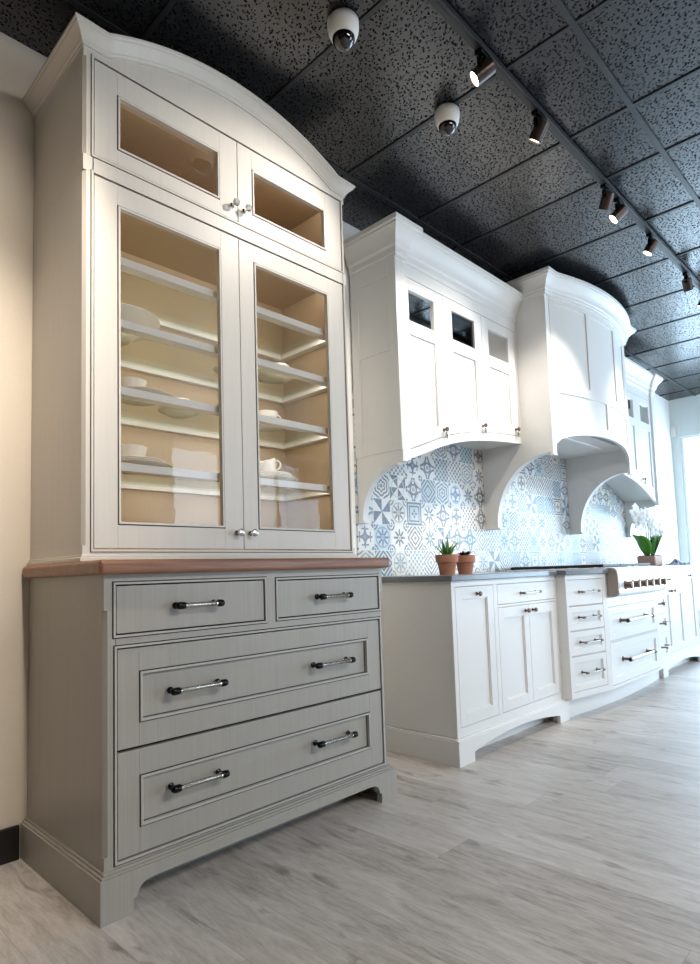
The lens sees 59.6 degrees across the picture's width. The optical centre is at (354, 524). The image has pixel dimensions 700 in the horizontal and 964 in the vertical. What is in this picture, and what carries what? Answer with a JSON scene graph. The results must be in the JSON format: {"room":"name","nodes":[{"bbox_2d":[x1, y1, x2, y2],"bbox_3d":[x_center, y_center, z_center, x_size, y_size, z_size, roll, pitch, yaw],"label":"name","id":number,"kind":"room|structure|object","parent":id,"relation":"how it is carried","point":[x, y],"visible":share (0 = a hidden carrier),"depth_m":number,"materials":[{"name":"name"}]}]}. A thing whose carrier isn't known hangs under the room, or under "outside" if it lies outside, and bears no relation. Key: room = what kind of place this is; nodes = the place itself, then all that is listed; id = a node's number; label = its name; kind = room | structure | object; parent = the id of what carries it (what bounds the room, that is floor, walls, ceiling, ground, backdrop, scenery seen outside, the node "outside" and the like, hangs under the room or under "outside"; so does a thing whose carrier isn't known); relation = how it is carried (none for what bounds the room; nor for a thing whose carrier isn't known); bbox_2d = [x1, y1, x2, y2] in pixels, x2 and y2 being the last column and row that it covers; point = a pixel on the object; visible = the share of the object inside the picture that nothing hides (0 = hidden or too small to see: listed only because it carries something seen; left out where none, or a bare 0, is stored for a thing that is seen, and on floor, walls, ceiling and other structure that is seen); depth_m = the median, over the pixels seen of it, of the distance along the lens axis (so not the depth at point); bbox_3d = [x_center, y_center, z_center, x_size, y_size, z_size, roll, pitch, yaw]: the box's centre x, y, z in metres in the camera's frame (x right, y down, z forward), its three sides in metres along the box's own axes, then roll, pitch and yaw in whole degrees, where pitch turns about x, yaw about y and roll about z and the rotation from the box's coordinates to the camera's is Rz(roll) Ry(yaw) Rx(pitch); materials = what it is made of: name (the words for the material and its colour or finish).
{"room":"store","nodes":[
{"label":"store","id":0,"kind":"room"},
{"bbox_2d":[0,32,679,857],"bbox_3d":[0.490,-0.254,4.072,0.100,3.015,10.400,-6,-6,44],"label":"wall","id":1,"kind":"structure","parent":0,"point":[20,64],"depth_m":2.25,"materials":[{"name":"white paint"}]},
{"bbox_2d":[0,825,19,864],"bbox_3d":[-2.064,1.056,1.187,0.014,0.115,2.595,-6,-6,44],"label":"baseboard","id":2,"kind":"structure","parent":1,"relation":"attached to","point":[10,836],"depth_m":2.09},
{"bbox_2d":[343,212,522,523],"bbox_3d":[0.587,-0.811,3.837,0.426,1.629,1.418,-6,-6,44],"label":"upper cabinet","id":3,"kind":"object","parent":1,"relation":"attached to","point":[434,348],"visible":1,"depth_m":3.52,"materials":[{"name":"white paint"},{"name":"glass"},{"name":"metal"}]},
{"bbox_2d":[352,394,629,575],"bbox_3d":[1.442,-0.158,4.970,0.012,1.057,4.130,-6,-6,44],"label":"backsplash","id":4,"kind":"structure","parent":1,"relation":"attached to","point":[437,495],"depth_m":4.36,"materials":[{"name":"tile"}]},
{"bbox_2d":[482,266,635,534],"bbox_3d":[1.693,-0.820,4.759,0.742,1.720,1.605,-6,-6,44],"label":"range hood","id":5,"kind":"object","parent":1,"relation":"attached to","point":[572,335],"visible":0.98,"depth_m":4.36,"materials":[{"name":"white paint"}]},
{"bbox_2d":[605,356,662,537],"bbox_3d":[2.575,-0.713,5.892,0.426,1.629,1.418,-6,-6,44],"label":"upper cabinet","id":6,"kind":"object","parent":1,"relation":"attached to","point":[642,488],"visible":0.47,"depth_m":6.10,"materials":[{"name":"white paint"}]},
{"bbox_2d":[0,659,699,963],"bbox_3d":[2.731,1.038,1.842,6.200,0.060,10.400,-6,-6,44],"label":"floor","id":7,"kind":"structure","parent":0,"point":[576,840],"depth_m":1.92,"materials":[{"name":"grey wood"}]},
{"bbox_2d":[20,568,396,927],"bbox_3d":[-0.498,0.672,2.383,0.670,0.967,1.264,-6,-6,44],"label":"base cabinet","id":8,"kind":"object","parent":7,"relation":"on","point":[176,720],"visible":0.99,"depth_m":2.01,"materials":[{"name":"grey paint"}]},
{"bbox_2d":[23,558,389,577],"bbox_3d":[-0.519,0.169,2.428,0.656,0.044,1.273,-6,-6,44],"label":"countertop","id":9,"kind":"structure","parent":8,"relation":"on","point":[104,566],"depth_m":2.02,"materials":[{"name":"brown wood"}]},
{"bbox_2d":[23,12,358,565],"bbox_3d":[-0.603,-0.798,2.560,0.504,1.909,1.307,-6,-6,44],"label":"display cabinet","id":10,"kind":"object","parent":9,"relation":"on","point":[165,187],"visible":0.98,"depth_m":2.38,"materials":[{"name":"beige paint"}]},
{"bbox_2d":[121,303,159,345],"bbox_3d":[-0.899,-0.728,2.285,0.330,0.078,0.330,-6,-6,44],"label":"serving bowl","id":11,"kind":"object","parent":10,"relation":"on","point":[131,313],"visible":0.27,"depth_m":2.23,"materials":[{"name":"white ceramic"}]},
{"bbox_2d":[121,386,171,405],"bbox_3d":[-0.798,-0.467,2.266,0.240,0.022,0.240,-6,-6,44],"label":"plate","id":12,"kind":"object","parent":10,"relation":"on","point":[148,389],"visible":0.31,"depth_m":2.23,"materials":[{"name":"white ceramic"}]},
{"bbox_2d":[121,377,146,386],"bbox_3d":[-0.817,-0.495,2.236,0.110,0.061,0.111,1,-5,-29],"label":"teacup","id":13,"kind":"object","parent":12,"relation":"on","point":[125,381],"visible":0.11,"depth_m":2.19,"materials":[{"name":"white ceramic"}]},
{"bbox_2d":[121,459,172,474],"bbox_3d":[-0.807,-0.205,2.241,0.270,0.020,0.270,-6,-6,44],"label":"plate","id":14,"kind":"object","parent":10,"relation":"on","point":[133,461],"visible":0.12,"depth_m":2.15,"materials":[{"name":"white ceramic"}]},
{"bbox_2d":[121,457,167,463],"bbox_3d":[-0.808,-0.214,2.242,0.246,0.020,0.246,-6,-6,44],"label":"plate","id":15,"kind":"object","parent":14,"relation":"on","point":[121,457],"visible":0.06,"depth_m":2.14,"materials":[{"name":"white ceramic"}]},
{"bbox_2d":[121,456,163,460],"bbox_3d":[-0.808,-0.222,2.242,0.222,0.020,0.222,-6,-6,44],"label":"plate","id":16,"kind":"object","parent":15,"relation":"on","point":[121,456],"visible":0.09,"depth_m":2.16,"materials":[{"name":"white ceramic"}]},
{"bbox_2d":[121,444,146,455],"bbox_3d":[-0.819,-0.251,2.234,0.120,0.063,0.120,0,-5,-19],"label":"teacup","id":17,"kind":"object","parent":16,"relation":"on","point":[126,449],"visible":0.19,"depth_m":2.19,"materials":[{"name":"white ceramic"}]},
{"bbox_2d":[158,406,199,418],"bbox_3d":[-0.710,-0.453,2.486,0.170,0.022,0.170,-6,-6,44],"label":"plate","id":18,"kind":"object","parent":10,"relation":"on","point":[171,412],"visible":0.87,"depth_m":2.46,"materials":[{"name":"white ceramic"}]},
{"bbox_2d":[121,257,325,362],"bbox_3d":[-0.628,-0.881,2.587,0.404,0.028,1.170,-6,-6,44],"label":"shelf","id":19,"kind":"object","parent":10,"relation":"attached to","point":[314,347],"depth_m":2.67,"materials":[{"name":"white paint"}]},
{"bbox_2d":[121,319,326,404],"bbox_3d":[-0.620,-0.660,2.570,0.404,0.028,1.170,-6,-6,44],"label":"shelf","id":20,"kind":"object","parent":10,"relation":"attached to","point":[128,367],"depth_m":2.62,"materials":[{"name":"white paint"}]},
{"bbox_2d":[121,386,327,450],"bbox_3d":[-0.613,-0.425,2.551,0.404,0.028,1.170,-6,-6,44],"label":"shelf","id":21,"kind":"object","parent":10,"relation":"attached to","point":[318,437],"depth_m":2.61,"materials":[{"name":"white paint"}]},
{"bbox_2d":[121,462,329,501],"bbox_3d":[-0.604,-0.164,2.530,0.404,0.028,1.170,-6,-6,44],"label":"shelf","id":22,"kind":"object","parent":10,"relation":"attached to","point":[306,492],"depth_m":2.59,"materials":[{"name":"white paint"}]},
{"bbox_2d":[259,424,281,431],"bbox_3d":[-0.390,-0.442,2.760,0.210,0.022,0.210,-6,-6,44],"label":"plate","id":23,"kind":"object","parent":10,"relation":"on","point":[262,428],"visible":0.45,"depth_m":2.76,"materials":[{"name":"white ceramic"}]},
{"bbox_2d":[259,410,281,418],"bbox_3d":[-0.388,-0.469,2.720,0.102,0.059,0.102,-3,-5,16],"label":"teacup","id":24,"kind":"object","parent":23,"relation":"on","point":[271,413],"visible":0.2,"depth_m":2.68,"materials":[{"name":"white ceramic"}]},
{"bbox_2d":[258,370,293,383],"bbox_3d":[-0.366,-0.675,2.818,0.200,0.022,0.200,-6,-6,44],"label":"plate","id":25,"kind":"object","parent":10,"relation":"on","point":[263,376],"visible":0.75,"depth_m":2.79,"materials":[{"name":"white ceramic"}]},
{"bbox_2d":[260,476,298,481],"bbox_3d":[-0.373,-0.184,2.683,0.260,0.020,0.260,-6,-6,44],"label":"plate","id":26,"kind":"object","parent":10,"relation":"on","point":[286,478],"visible":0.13,"depth_m":2.59,"materials":[{"name":"white ceramic"}]},
{"bbox_2d":[260,474,295,477],"bbox_3d":[-0.373,-0.193,2.683,0.240,0.020,0.240,-6,-6,44],"label":"plate","id":27,"kind":"object","parent":26,"relation":"on","point":[260,474],"visible":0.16,"depth_m":2.58,"materials":[{"name":"white ceramic"}]},
{"bbox_2d":[260,473,291,475],"bbox_3d":[-0.373,-0.201,2.684,0.210,0.020,0.210,-6,-6,44],"label":"plate","id":28,"kind":"object","parent":27,"relation":"on","point":[260,473],"visible":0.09,"depth_m":2.59,"materials":[{"name":"white ceramic"}]},
{"bbox_2d":[260,471,291,474],"bbox_3d":[-0.374,-0.210,2.685,0.200,0.020,0.200,-6,-6,44],"label":"plate","id":29,"kind":"object","parent":28,"relation":"on","point":[260,471],"visible":0.11,"depth_m":2.60,"materials":[{"name":"white ceramic"}]},
{"bbox_2d":[260,458,280,470],"bbox_3d":[-0.383,-0.248,2.669,0.089,0.089,0.106,-4,-5,27],"label":"teacup","id":30,"kind":"object","parent":29,"relation":"on","point":[270,464],"visible":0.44,"depth_m":2.63,"materials":[{"name":"white ceramic"}]},
{"bbox_2d":[380,576,569,767],"bbox_3d":[0.682,0.768,3.605,0.659,0.891,1.191,-6,-6,44],"label":"base cabinet","id":31,"kind":"object","parent":7,"relation":"on","point":[474,665],"visible":0.95,"depth_m":3.21,"materials":[{"name":"white paint"}]},
{"bbox_2d":[382,569,608,582],"bbox_3d":[0.856,0.311,3.745,0.764,0.030,1.608,-6,-6,44],"label":"countertop","id":32,"kind":"structure","parent":31,"relation":"on","point":[510,574],"depth_m":3.30,"materials":[{"name":"white stone"}]},
{"bbox_2d":[432,537,459,574],"bbox_3d":[0.520,0.175,3.434,0.132,0.212,0.152,-6,-6,44],"label":"aloe","id":33,"kind":"object","parent":32,"relation":"on","point":[446,562],"visible":0.99,"depth_m":3.39,"materials":[{"name":"ceramic"}]},
{"bbox_2d":[456,551,474,573],"bbox_3d":[0.648,0.220,3.573,0.126,0.137,0.124,-6,-6,44],"label":"potted succulent","id":34,"kind":"object","parent":32,"relation":"on","point":[465,563],"visible":0.98,"depth_m":3.53,"materials":[{"name":"ceramic"}]},
{"bbox_2d":[507,563,666,596],"bbox_3d":[1.780,0.415,4.615,0.870,0.221,0.928,-6,-6,44],"label":"rangetop","id":35,"kind":"object","parent":32,"relation":"on","point":[631,578],"visible":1,"depth_m":4.26,"materials":[{"name":"silver metal"}]},
{"bbox_2d":[555,573,671,716],"bbox_3d":[1.774,0.812,4.603,0.783,0.891,1.842,-6,-6,44],"label":"base cabinet","id":36,"kind":"object","parent":7,"relation":"on","point":[612,648],"visible":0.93,"depth_m":4.02,"materials":[{"name":"white paint"}]},
{"bbox_2d":[659,568,699,677],"bbox_3d":[2.735,0.870,5.727,0.659,0.891,1.191,-6,-6,44],"label":"base cabinet","id":37,"kind":"object","parent":7,"relation":"on","point":[680,590],"visible":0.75,"depth_m":5.59,"materials":[{"name":"white paint"}]},
{"bbox_2d":[661,565,697,569],"bbox_3d":[2.623,0.398,5.571,0.764,0.030,1.608,-6,-6,44],"label":"countertop","id":38,"kind":"structure","parent":37,"relation":"on","point":[664,567],"depth_m":5.57,"materials":[{"name":"white stone"}]},
{"bbox_2d":[629,503,664,565],"bbox_3d":[2.829,0.099,5.967,0.231,0.614,0.693,-6,-6,44],"label":"potted orchid","id":39,"kind":"object","parent":38,"relation":"on","point":[641,517],"visible":1,"depth_m":5.95,"materials":[{"name":"white plant"}]},
{"bbox_2d":[665,558,689,564],"bbox_3d":[3.151,0.362,5.965,0.191,0.064,0.222,-6,-6,44],"label":"cloth napkin","id":40,"kind":"object","parent":38,"relation":"on","point":[675,561],"visible":0.97,"depth_m":5.92,"materials":[{"name":"fabric"}]},
{"bbox_2d":[0,0,699,400],"bbox_3d":[2.631,-2.021,2.085,6.200,0.050,10.400,-6,-6,44],"label":"ceiling","id":41,"kind":"structure","parent":0,"point":[405,61],"depth_m":2.76,"materials":[{"name":"black tile"}]},
{"bbox_2d":[327,8,358,52],"bbox_3d":[-0.040,-1.829,2.282,0.118,0.113,0.118,-6,-6,44],"label":"dome camera","id":42,"kind":"object","parent":41,"relation":"attached to","point":[343,23],"visible":1,"depth_m":2.25,"materials":[{"name":"white plastic"}]},
{"bbox_2d":[64,0,699,395],"bbox_3d":[2.632,-1.993,2.083,6.000,0.008,10.200,-6,-6,44],"label":"grid","id":43,"kind":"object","parent":41,"relation":"attached to","point":[572,23],"depth_m":2.94,"materials":[{"name":"black metal"}]},
{"bbox_2d":[434,103,459,136],"bbox_3d":[0.419,-1.808,2.750,0.112,0.111,0.112,-6,-6,44],"label":"dome camera","id":44,"kind":"object","parent":41,"relation":"attached to","point":[447,115],"visible":1,"depth_m":2.71,"materials":[{"name":"white plastic"}]},
{"bbox_2d":[427,0,699,290],"bbox_3d":[1.153,-1.847,3.089,0.036,0.026,6.800,-6,-6,44],"label":"track rail","id":45,"kind":"object","parent":41,"relation":"attached to","point":[442,7],"visible":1,"depth_m":2.77,"materials":[{"name":"black metal"}]},
{"bbox_2d":[469,47,495,86],"bbox_3d":[0.508,-1.805,2.422,0.103,0.122,0.081,-2,-5,-4],"label":"track spotlight","id":46,"kind":"object","parent":45,"relation":"attached to","point":[485,68],"visible":1,"depth_m":2.40,"materials":[{"name":"black metal"}]},
{"bbox_2d":[528,108,549,143],"bbox_3d":[0.831,-1.786,2.757,0.100,0.126,0.090,-6,-6,44],"label":"track spotlight","id":47,"kind":"object","parent":45,"relation":"attached to","point":[541,124],"visible":1,"depth_m":2.73,"materials":[{"name":"black metal"}]},
{"bbox_2d":[598,183,614,209],"bbox_3d":[1.364,-1.760,3.304,0.079,0.127,0.098,-2,-5,5],"label":"track spotlight","id":48,"kind":"object","parent":45,"relation":"attached to","point":[607,196],"visible":1,"depth_m":3.28,"materials":[{"name":"black metal"}]},
{"bbox_2d":[609,197,627,223],"bbox_3d":[1.482,-1.755,3.428,0.102,0.125,0.083,-2,-5,-2],"label":"track spotlight","id":49,"kind":"object","parent":45,"relation":"attached to","point":[621,210],"visible":1,"depth_m":3.40,"materials":[{"name":"black metal"}]},
{"bbox_2d":[642,232,658,256],"bbox_3d":[1.847,-1.736,3.805,0.095,0.127,0.090,-6,-6,44],"label":"track spotlight","id":50,"kind":"object","parent":45,"relation":"attached to","point":[652,244],"visible":1,"depth_m":3.78,"materials":[{"name":"black metal"}]},
{"bbox_2d":[682,272,692,291],"bbox_3d":[2.359,-1.712,4.328,0.064,0.127,0.096,-6,-6,44],"label":"track spotlight","id":51,"kind":"object","parent":45,"relation":"attached to","point":[687,284],"visible":1,"depth_m":4.31,"materials":[{"name":"black metal"}]},
{"bbox_2d":[435,554,457,574],"bbox_3d":[0.521,0.225,3.428,0.130,0.112,0.130,-6,-6,44],"label":"pot","id":52,"kind":"object","parent":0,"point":[446,563],"depth_m":3.38,"materials":[{"name":"ceramic"}]},
{"bbox_2d":[668,394,699,629],"bbox_3d":[6.260,-0.317,5.663,6.000,3.015,0.100,-6,-6,44],"label":"wall","id":53,"kind":"structure","parent":0,"point":[684,413],"depth_m":7.68,"materials":[{"name":"grey paint"}]},
{"bbox_2d":[670,427,675,436],"bbox_3d":[4.047,-1.175,7.754,0.055,0.120,0.030,-6,-6,44],"label":"wall sensor","id":54,"kind":"object","parent":53,"relation":"attached to","point":[672,429],"visible":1,"depth_m":7.74,"materials":[{"name":"white plastic"}]},
{"bbox_2d":[680,434,699,610],"bbox_3d":[5.795,-0.199,6.107,4.500,2.180,0.060,-6,-6,44],"label":"window frame","id":55,"kind":"structure","parent":53,"relation":"in","point":[683,452],"depth_m":7.65,"materials":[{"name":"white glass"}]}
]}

